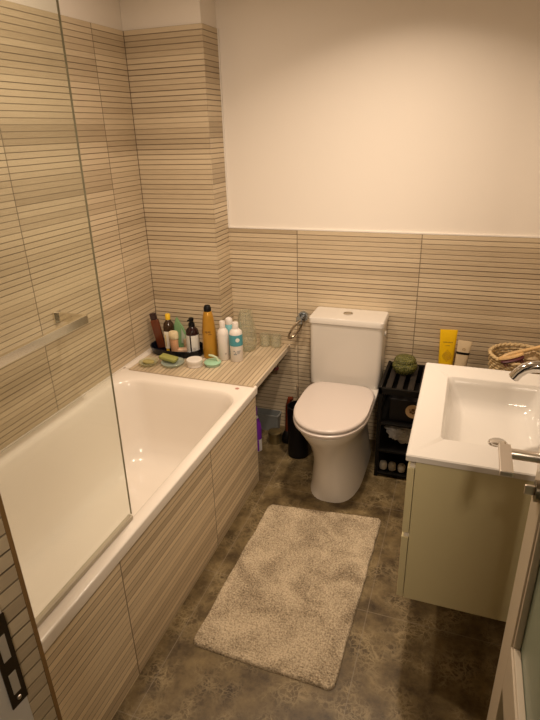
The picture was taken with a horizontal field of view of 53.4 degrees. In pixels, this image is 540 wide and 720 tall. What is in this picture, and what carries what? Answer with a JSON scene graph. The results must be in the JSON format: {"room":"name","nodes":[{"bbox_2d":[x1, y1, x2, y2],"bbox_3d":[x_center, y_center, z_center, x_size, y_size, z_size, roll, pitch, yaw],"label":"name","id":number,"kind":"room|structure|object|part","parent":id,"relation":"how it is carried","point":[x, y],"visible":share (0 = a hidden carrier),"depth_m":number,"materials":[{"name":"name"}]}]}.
{"room":"bathroom","nodes":[
{"label":"bathroom","id":0,"kind":"room"},
{"bbox_2d":[0,494,61,719],"bbox_3d":[-0.909,0.141,0.690,1.211,2.420,0.241,7,25,19],"label":"wall","id":1,"kind":"structure","parent":0,"point":[15,604],"depth_m":0.66,"materials":[{"name":"beige tile"}]},
{"bbox_2d":[0,610,33,719],"bbox_3d":[-0.334,0.368,0.591,0.007,2.050,0.124,9,26,24],"label":"door","id":2,"kind":"structure","parent":1,"relation":"in","point":[14,703],"depth_m":0.64,"materials":[{"name":"white paint"}]},
{"bbox_2d":[0,0,155,449],"bbox_3d":[-1.039,-0.355,1.854,0.120,2.420,2.620,7,25,19],"label":"wall","id":3,"kind":"structure","parent":0,"point":[47,266],"depth_m":2.18,"materials":[{"name":"beige tile"}]},
{"bbox_2d":[0,310,88,367],"bbox_3d":[-0.975,0.022,1.746,0.150,0.048,1.050,7,25,19],"label":"towel rail","id":4,"kind":"object","parent":3,"relation":"attached to","point":[74,321],"visible":1,"depth_m":1.98,"materials":[{"name":"silver metal"}]},
{"bbox_3d":[-0.873,-0.178,2.204,0.008,0.048,0.040,7,25,19],"label":"mount plate","id":5,"kind":"part","parent":4,"relation":"part of","materials":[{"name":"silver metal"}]},
{"bbox_3d":[-0.809,-0.172,2.182,0.128,0.036,0.012,7,25,19],"label":"arm","id":6,"kind":"part","parent":4,"relation":"part of","materials":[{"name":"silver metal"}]},
{"bbox_2d":[119,0,233,345],"bbox_3d":[-0.426,-0.750,2.733,0.403,2.420,0.168,7,25,19],"label":"wall","id":7,"kind":"structure","parent":0,"point":[172,47],"depth_m":2.55,"materials":[{"name":"beige tile"}]},
{"bbox_2d":[112,425,505,719],"bbox_3d":[-0.154,1.068,1.674,2.210,0.100,3.420,7,25,19],"label":"floor","id":8,"kind":"structure","parent":0,"point":[404,658],"depth_m":1.75,"materials":[{"name":"brown tile"}]},
{"bbox_2d":[0,348,258,719],"bbox_3d":[-0.615,0.565,2.095,0.723,0.516,2.062,7,25,19],"label":"bathtub","id":9,"kind":"object","parent":8,"relation":"on","point":[190,446],"visible":0.87,"depth_m":2.06,"materials":[{"name":"white ceramic"}]},
{"bbox_2d":[35,0,132,627],"bbox_3d":[-0.558,-0.148,1.021,0.016,1.650,0.747,7,25,19],"label":"screen","id":10,"kind":"object","parent":9,"relation":"on","point":[78,575],"visible":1,"depth_m":1.38,"materials":[{"name":"clear glass"}]},
{"bbox_3d":[-0.070,0.375,2.554,0.019,0.472,0.004,7,25,19],"label":"edge trim","id":11,"kind":"part","parent":9,"relation":"part of","materials":[{"name":"beige"}]},
{"bbox_2d":[256,406,261,451],"bbox_3d":[-0.081,0.364,2.849,0.073,0.262,0.052,2,23,8],"label":"bottle","id":12,"kind":"object","parent":8,"relation":"on","point":[259,431],"visible":0.26,"depth_m":2.84,"materials":[{"name":"purple plastic"}]},
{"bbox_2d":[257,407,281,429],"bbox_3d":[-0.017,0.344,3.093,0.164,0.103,0.072,7,25,19],"label":"plastic tub","id":13,"kind":"object","parent":8,"relation":"on","point":[269,418],"visible":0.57,"depth_m":3.07,"materials":[{"name":"grey plastic"}]},
{"bbox_2d":[268,428,281,444],"bbox_3d":[0.028,0.420,2.958,0.076,0.068,0.076,7,25,19],"label":"tin can","id":14,"kind":"object","parent":8,"relation":"on","point":[275,434],"visible":1,"depth_m":2.94,"materials":[{"name":"brown metal"}]},
{"bbox_3d":[0.027,0.393,2.947,0.076,0.010,0.076,7,25,19],"label":"lid","id":15,"kind":"part","parent":14,"relation":"part of","materials":[{"name":"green metal"}]},
{"bbox_2d":[193,504,380,690],"bbox_3d":[0.108,0.824,2.076,0.519,0.016,0.841,7,25,19],"label":"bath mat","id":16,"kind":"object","parent":8,"relation":"on","point":[287,607],"visible":1,"depth_m":1.97,"materials":[{"name":"fabric"}]},
{"bbox_2d":[282,396,293,443],"bbox_3d":[0.095,0.320,2.917,0.068,0.280,0.066,7,25,19],"label":"plunger","id":17,"kind":"object","parent":8,"relation":"on","point":[290,398],"visible":0.62,"depth_m":2.92,"materials":[{"name":"brown"}]},
{"bbox_2d":[282,430,287,443],"bbox_3d":[0.097,0.416,2.959,0.066,0.070,0.066,7,25,19],"label":"cup","id":18,"kind":"object","parent":17,"relation":"on","point":[285,434],"depth_m":2.94,"materials":[{"name":"black plastic"}]},
{"bbox_3d":[0.103,0.289,2.900,0.048,0.210,0.028,7,25,19],"label":"handle","id":19,"kind":"part","parent":17,"relation":"part of","materials":[{"name":"brown plastic"}]},
{"bbox_2d":[287,385,308,458],"bbox_3d":[0.145,0.312,2.773,0.114,0.405,0.114,7,25,19],"label":"toilet brush","id":20,"kind":"object","parent":8,"relation":"on","point":[298,446],"visible":0.61,"depth_m":2.77,"materials":[{"name":"black plastic"}]},
{"bbox_3d":[0.144,0.303,2.769,0.013,0.385,0.012,0,23,5],"label":"handle","id":21,"kind":"part","parent":20,"relation":"part of","materials":[{"name":"silver metal"}]},
{"bbox_2d":[293,306,388,502],"bbox_3d":[0.313,0.213,2.554,0.368,0.750,0.697,7,25,19],"label":"toilet","id":22,"kind":"object","parent":8,"relation":"on","point":[333,413],"visible":1,"depth_m":2.55,"materials":[{"name":"white ceramic"}]},
{"bbox_3d":[0.285,0.211,2.441,0.335,0.018,0.475,7,25,19],"label":"lid","id":23,"kind":"part","parent":22,"relation":"part of","materials":[{"name":"beige plastic"}]},
{"bbox_3d":[0.289,0.229,2.457,0.340,0.019,0.501,7,25,19],"label":"seat","id":24,"kind":"part","parent":22,"relation":"part of","materials":[{"name":"beige plastic"}]},
{"bbox_3d":[0.388,-0.209,2.638,0.366,0.032,0.181,7,25,19],"label":"cistern lid","id":25,"kind":"part","parent":22,"relation":"part of","materials":[{"name":"white ceramic"}]},
{"bbox_2d":[374,361,425,478],"bbox_3d":[0.893,0.325,2.586,0.708,0.488,0.318,7,25,19],"label":"rack","id":26,"kind":"object","parent":8,"relation":"on","point":[388,447],"visible":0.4,"depth_m":2.61,"materials":[{"name":"black wood"}]},
{"bbox_3d":[0.518,0.353,2.570,0.018,0.470,0.018,7,25,19],"label":"post","id":27,"kind":"part","parent":26,"relation":"part of","materials":[{"name":"black wood"}]},
{"bbox_2d":[379,460,386,469],"bbox_3d":[0.563,0.519,2.667,0.038,0.042,0.038,7,25,19],"label":"roll","id":28,"kind":"object","parent":26,"relation":"on","point":[383,463],"visible":1,"depth_m":2.65,"materials":[{"name":"beige paper"}]},
{"bbox_2d":[388,461,395,470],"bbox_3d":[0.603,0.524,2.654,0.038,0.042,0.038,7,25,19],"label":"roll","id":29,"kind":"object","parent":26,"relation":"on","point":[392,465],"visible":1,"depth_m":2.64,"materials":[{"name":"beige paper"}]},
{"bbox_2d":[392,428,411,443],"bbox_3d":[0.674,0.338,2.627,0.229,0.141,0.157,7,25,19],"label":"plastic bag","id":30,"kind":"object","parent":26,"relation":"on","point":[405,433],"visible":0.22,"depth_m":2.60,"materials":[{"name":"white plastic"}]},
{"bbox_2d":[398,463,405,472],"bbox_3d":[0.647,0.529,2.639,0.038,0.042,0.038,7,25,19],"label":"roll","id":31,"kind":"object","parent":26,"relation":"on","point":[401,466],"visible":1,"depth_m":2.63,"materials":[{"name":"beige paper"}]},
{"bbox_3d":[0.887,0.117,2.496,0.708,0.034,0.318,7,25,19],"label":"frame","id":32,"kind":"part","parent":26,"relation":"part of","materials":[{"name":"black wood"}]},
{"bbox_2d":[388,380,419,423],"bbox_3d":[0.697,0.207,2.582,0.220,0.120,0.209,7,25,19],"label":"storage box","id":33,"kind":"object","parent":26,"relation":"on","point":[401,409],"visible":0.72,"depth_m":2.51,"materials":[{"name":"black plastic"}]},
{"bbox_2d":[392,354,417,374],"bbox_3d":[0.653,0.020,2.598,0.120,0.088,0.120,7,25,19],"label":"ceramic jar","id":34,"kind":"object","parent":26,"relation":"on","point":[403,364],"visible":1,"depth_m":2.56,"materials":[{"name":"green ceramic"}]},
{"bbox_3d":[0.652,-0.008,2.586,0.102,0.028,0.102,7,25,19],"label":"lid","id":35,"kind":"part","parent":34,"relation":"part of","materials":[{"name":"green ceramic"}]},
{"bbox_3d":[0.945,0.274,2.721,0.672,0.432,0.005,7,25,19],"label":"panel","id":36,"kind":"part","parent":26,"relation":"part of","materials":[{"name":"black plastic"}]},
{"bbox_2d":[215,0,539,439],"bbox_3d":[0.364,-0.716,2.599,2.210,2.420,0.121,7,25,19],"label":"wall","id":37,"kind":"structure","parent":0,"point":[382,155],"depth_m":2.42,"materials":[{"name":"white paint"}]},
{"bbox_2d":[125,340,289,387],"bbox_3d":[-0.315,0.001,2.794,0.708,0.046,0.542,7,25,19],"label":"shelf","id":38,"kind":"object","parent":37,"relation":"attached to","point":[257,364],"visible":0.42,"depth_m":2.66,"materials":[{"name":"tile"}]},
{"bbox_2d":[150,341,202,357],"bbox_3d":[-0.487,-0.061,2.838,0.300,0.042,0.180,7,25,19],"label":"oval tray","id":39,"kind":"object","parent":38,"relation":"on","point":[153,345],"visible":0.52,"depth_m":2.77,"materials":[{"name":"black plastic"}]},
{"bbox_2d":[149,313,164,347],"bbox_3d":[-0.598,-0.158,2.863,0.068,0.196,0.024,-1,23,3],"label":"flask","id":40,"kind":"object","parent":39,"relation":"in","point":[155,324],"visible":0.89,"depth_m":2.85,"materials":[{"name":"brown plastic"}]},
{"bbox_2d":[164,332,169,350],"bbox_3d":[-0.541,-0.097,2.827,0.028,0.108,0.018,7,25,19],"label":"tube","id":41,"kind":"object","parent":39,"relation":"in","point":[166,335],"visible":0.95,"depth_m":2.82,"materials":[{"name":"beige plastic"}]},
{"bbox_2d":[163,313,173,348],"bbox_3d":[-0.538,-0.157,2.864,0.059,0.188,0.059,7,25,19],"label":"lotion bottle","id":42,"kind":"object","parent":39,"relation":"in","point":[168,325],"visible":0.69,"depth_m":2.83,"materials":[{"name":"brown plastic"}]},
{"bbox_2d":[168,330,178,351],"bbox_3d":[-0.501,-0.094,2.808,0.053,0.116,0.042,7,25,19],"label":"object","id":43,"kind":"object","parent":39,"relation":"in","point":[173,335],"visible":0.9,"depth_m":2.79,"materials":[{"name":"brown"}]},
{"bbox_2d":[174,317,185,346],"bbox_3d":[-0.480,-0.147,2.865,0.078,0.168,0.030,7,25,19],"label":"pack","id":44,"kind":"object","parent":39,"relation":"in","point":[178,327],"visible":0.67,"depth_m":2.85,"materials":[{"name":"green plastic"}]},
{"bbox_3d":[-0.462,-0.129,2.852,0.024,0.082,0.006,7,25,19],"label":"pale panel","id":45,"kind":"part","parent":44,"relation":"part of","materials":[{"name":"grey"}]},
{"bbox_2d":[178,347,186,351],"bbox_3d":[-0.456,-0.054,2.829,0.060,0.022,0.036,-3,23,-2],"label":"soap bar","id":46,"kind":"object","parent":39,"relation":"in","point":[181,349],"visible":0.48,"depth_m":2.81,"materials":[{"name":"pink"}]},
{"bbox_2d":[186,317,199,351],"bbox_3d":[-0.400,-0.126,2.773,0.069,0.196,0.069,7,25,19],"label":"pump bottle","id":47,"kind":"object","parent":39,"relation":"in","point":[192,333],"visible":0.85,"depth_m":2.75,"materials":[{"name":"black plastic"}]},
{"bbox_3d":[-0.387,0.085,2.553,0.669,0.004,0.003,7,25,19],"label":"trim","id":48,"kind":"part","parent":38,"relation":"part of","materials":[{"name":"beige tile"}]},
{"bbox_2d":[186,356,202,367],"bbox_3d":[-0.375,0.011,2.671,0.080,0.036,0.080,7,25,19],"label":"jar","id":49,"kind":"object","parent":38,"relation":"on","point":[193,361],"visible":1,"depth_m":2.65,"materials":[{"name":"white plastic"}]},
{"bbox_2d":[202,304,217,358],"bbox_3d":[-0.310,-0.146,2.727,0.075,0.277,0.075,7,25,19],"label":"shampoo bottle","id":50,"kind":"object","parent":38,"relation":"on","point":[209,337],"visible":0.96,"depth_m":2.71,"materials":[{"name":"orange plastic"}]},
{"bbox_2d":[204,354,220,367],"bbox_3d":[-0.285,-0.001,2.666,0.086,0.057,0.086,7,25,19],"label":"scrub brush","id":51,"kind":"object","parent":38,"relation":"on","point":[214,362],"visible":1,"depth_m":2.65,"materials":[{"name":"green plastic"}]},
{"bbox_3d":[-0.277,-0.008,2.662,0.055,0.040,0.014,3,24,12],"label":"handle","id":52,"kind":"part","parent":51,"relation":"part of","materials":[{"name":"green plastic"}]},
{"bbox_2d":[217,320,229,360],"bbox_3d":[-0.236,-0.100,2.710,0.057,0.203,0.057,7,25,19],"label":"lotion bottle","id":53,"kind":"object","parent":38,"relation":"on","point":[222,333],"visible":1,"depth_m":2.69,"materials":[{"name":"white plastic"}]},
{"bbox_2d":[225,317,232,349],"bbox_3d":[-0.210,-0.129,2.784,0.059,0.195,0.059,7,25,19],"label":"bottle","id":54,"kind":"object","parent":38,"relation":"on","point":[228,320],"visible":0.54,"depth_m":2.74,"materials":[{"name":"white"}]},
{"bbox_2d":[229,321,242,361],"bbox_3d":[-0.170,-0.093,2.690,0.066,0.202,0.066,7,25,19],"label":"lotion bottle","id":55,"kind":"object","parent":38,"relation":"on","point":[235,334],"visible":1,"depth_m":2.67,"materials":[{"name":"white plastic"}]},
{"bbox_3d":[0.022,0.025,2.691,0.004,0.027,0.513,7,25,19],"label":"trim","id":56,"kind":"part","parent":38,"relation":"part of","materials":[{"name":"beige tile"}]},
{"bbox_3d":[-0.611,0.013,2.706,0.098,0.019,0.098,7,25,19],"label":"soap dish","id":57,"kind":"object","parent":38,"relation":"on","visible":0},
{"bbox_2d":[143,359,153,363],"bbox_3d":[-0.611,0.008,2.704,0.062,0.012,0.042,7,25,19],"label":"soap bar","id":58,"kind":"object","parent":57,"relation":"in","point":[147,361],"visible":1,"depth_m":2.69,"materials":[{"name":"beige"}]},
{"bbox_3d":[-0.487,0.014,2.695,0.118,0.018,0.118,7,25,19],"label":"soap dish","id":59,"kind":"object","parent":38,"relation":"on","visible":0},
{"bbox_2d":[159,353,177,362],"bbox_3d":[-0.510,-0.010,2.702,0.092,0.031,0.044,8,25,21],"label":"soap bar","id":60,"kind":"object","parent":59,"relation":"on","point":[166,357],"visible":1,"depth_m":2.69,"materials":[{"name":"yellow"}]},
{"bbox_2d":[288,311,307,338],"bbox_3d":[0.142,-0.177,2.810,0.114,0.147,0.065,-21,30,-37],"label":"towel ring","id":61,"kind":"object","parent":37,"relation":"attached to","point":[302,316],"visible":1,"depth_m":2.80,"materials":[{"name":"grey metal"}]},
{"bbox_3d":[0.174,-0.229,2.811,0.054,0.054,0.011,7,25,19],"label":"wall plate","id":62,"kind":"part","parent":61,"relation":"part of","materials":[{"name":"grey metal"}]},
{"bbox_3d":[0.944,-0.148,1.234,0.126,2.420,2.520,7,25,19],"label":"wall","id":63,"kind":"structure","parent":0,"visible":0},
{"bbox_2d":[396,461,533,621],"bbox_3d":[0.704,0.393,1.690,0.494,0.476,0.614,7,25,19],"label":"vanity cabinet","id":64,"kind":"object","parent":63,"relation":"attached to","point":[463,530],"visible":0.59,"depth_m":1.45,"materials":[{"name":"beige paint"}]},
{"bbox_3d":[0.484,0.481,1.815,0.018,0.221,0.614,7,25,19],"label":"drawer","id":65,"kind":"part","parent":64,"relation":"part of","materials":[{"name":"beige paint"}]},
{"bbox_3d":[0.477,0.267,1.723,0.018,0.213,0.614,7,25,19],"label":"drawer","id":66,"kind":"part","parent":64,"relation":"part of","materials":[{"name":"beige paint"}]},
{"bbox_2d":[406,363,539,480],"bbox_3d":[0.696,0.201,1.609,0.500,0.103,0.628,7,25,19],"label":"washbasin","id":67,"kind":"object","parent":64,"relation":"in","point":[462,416],"visible":0.91,"depth_m":1.69,"materials":[{"name":"white ceramic"}]},
{"bbox_2d":[438,329,457,364],"bbox_3d":[0.848,-0.045,2.575,0.080,0.214,0.038,3,24,11],"label":"tube","id":68,"kind":"object","parent":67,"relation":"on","point":[448,338],"visible":0.83,"depth_m":2.56,"materials":[{"name":"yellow plastic"}]},
{"bbox_2d":[454,340,471,366],"bbox_3d":[0.913,-0.011,2.544,0.070,0.176,0.034,2,24,10],"label":"tube","id":69,"kind":"object","parent":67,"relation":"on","point":[463,347],"visible":0.76,"depth_m":2.53,"materials":[{"name":"beige plastic"}]},
{"bbox_2d":[488,342,539,373],"bbox_3d":[1.103,0.045,2.400,0.262,0.170,0.263,7,25,19],"label":"wicker basket","id":70,"kind":"object","parent":67,"relation":"on","point":[494,363],"visible":0.39,"depth_m":2.43,"materials":[{"name":"beige wicker"}]},
{"bbox_2d":[498,345,539,366],"bbox_3d":[1.101,-0.025,2.282,0.248,0.100,0.059,0,23,4],"label":"brush","id":71,"kind":"object","parent":70,"relation":"on","point":[516,356],"visible":0.98,"depth_m":2.29,"materials":[{"name":"brown wood"}]},
{"bbox_3d":[1.111,-0.043,2.292,0.232,0.024,0.020,-14,22,9],"label":"handle","id":72,"kind":"part","parent":71,"relation":"part of","materials":[{"name":"brown wood"}]},
{"bbox_2d":[519,351,539,362],"bbox_3d":[1.126,-0.006,2.340,0.099,0.093,0.082,7,25,19],"label":"sponge","id":73,"kind":"object","parent":70,"relation":"in","point":[532,355],"visible":0.3,"depth_m":2.31,"materials":[{"name":"beige"}]},
{"bbox_2d":[509,361,539,380],"bbox_3d":[0.794,0.085,1.522,0.225,0.174,0.054,7,25,19],"label":"tap","id":74,"kind":"object","parent":67,"relation":"on","point":[517,373],"visible":1,"depth_m":1.51,"materials":[{"name":"silver metal"}]},
{"bbox_3d":[0.435,0.334,0.148,0.290,2.420,0.140,7,25,19],"label":"wall","id":75,"kind":"structure","parent":0,"visible":0},
{"bbox_2d":[487,443,539,719],"bbox_3d":[0.364,0.308,0.691,0.119,2.018,0.740,7,25,19],"label":"door","id":76,"kind":"structure","parent":75,"relation":"in","point":[515,695],"depth_m":1.00,"materials":[{"name":"beige paint"}]},
{"bbox_3d":[0.408,0.172,0.931,0.021,0.010,0.092,7,25,19],"label":"lever handle","id":77,"kind":"part","parent":76,"relation":"part of","materials":[{"name":"silver metal"}]},
{"bbox_3d":[0.468,0.234,0.969,0.017,0.020,0.006,7,25,19],"label":"turn knob","id":78,"kind":"part","parent":76,"relation":"part of","materials":[{"name":"silver metal"}]},
{"bbox_3d":[0.394,0.086,0.582,0.006,1.305,0.552,7,25,19],"label":"glass pane","id":79,"kind":"part","parent":76,"relation":"part of","materials":[{"name":"grey"}]}
]}

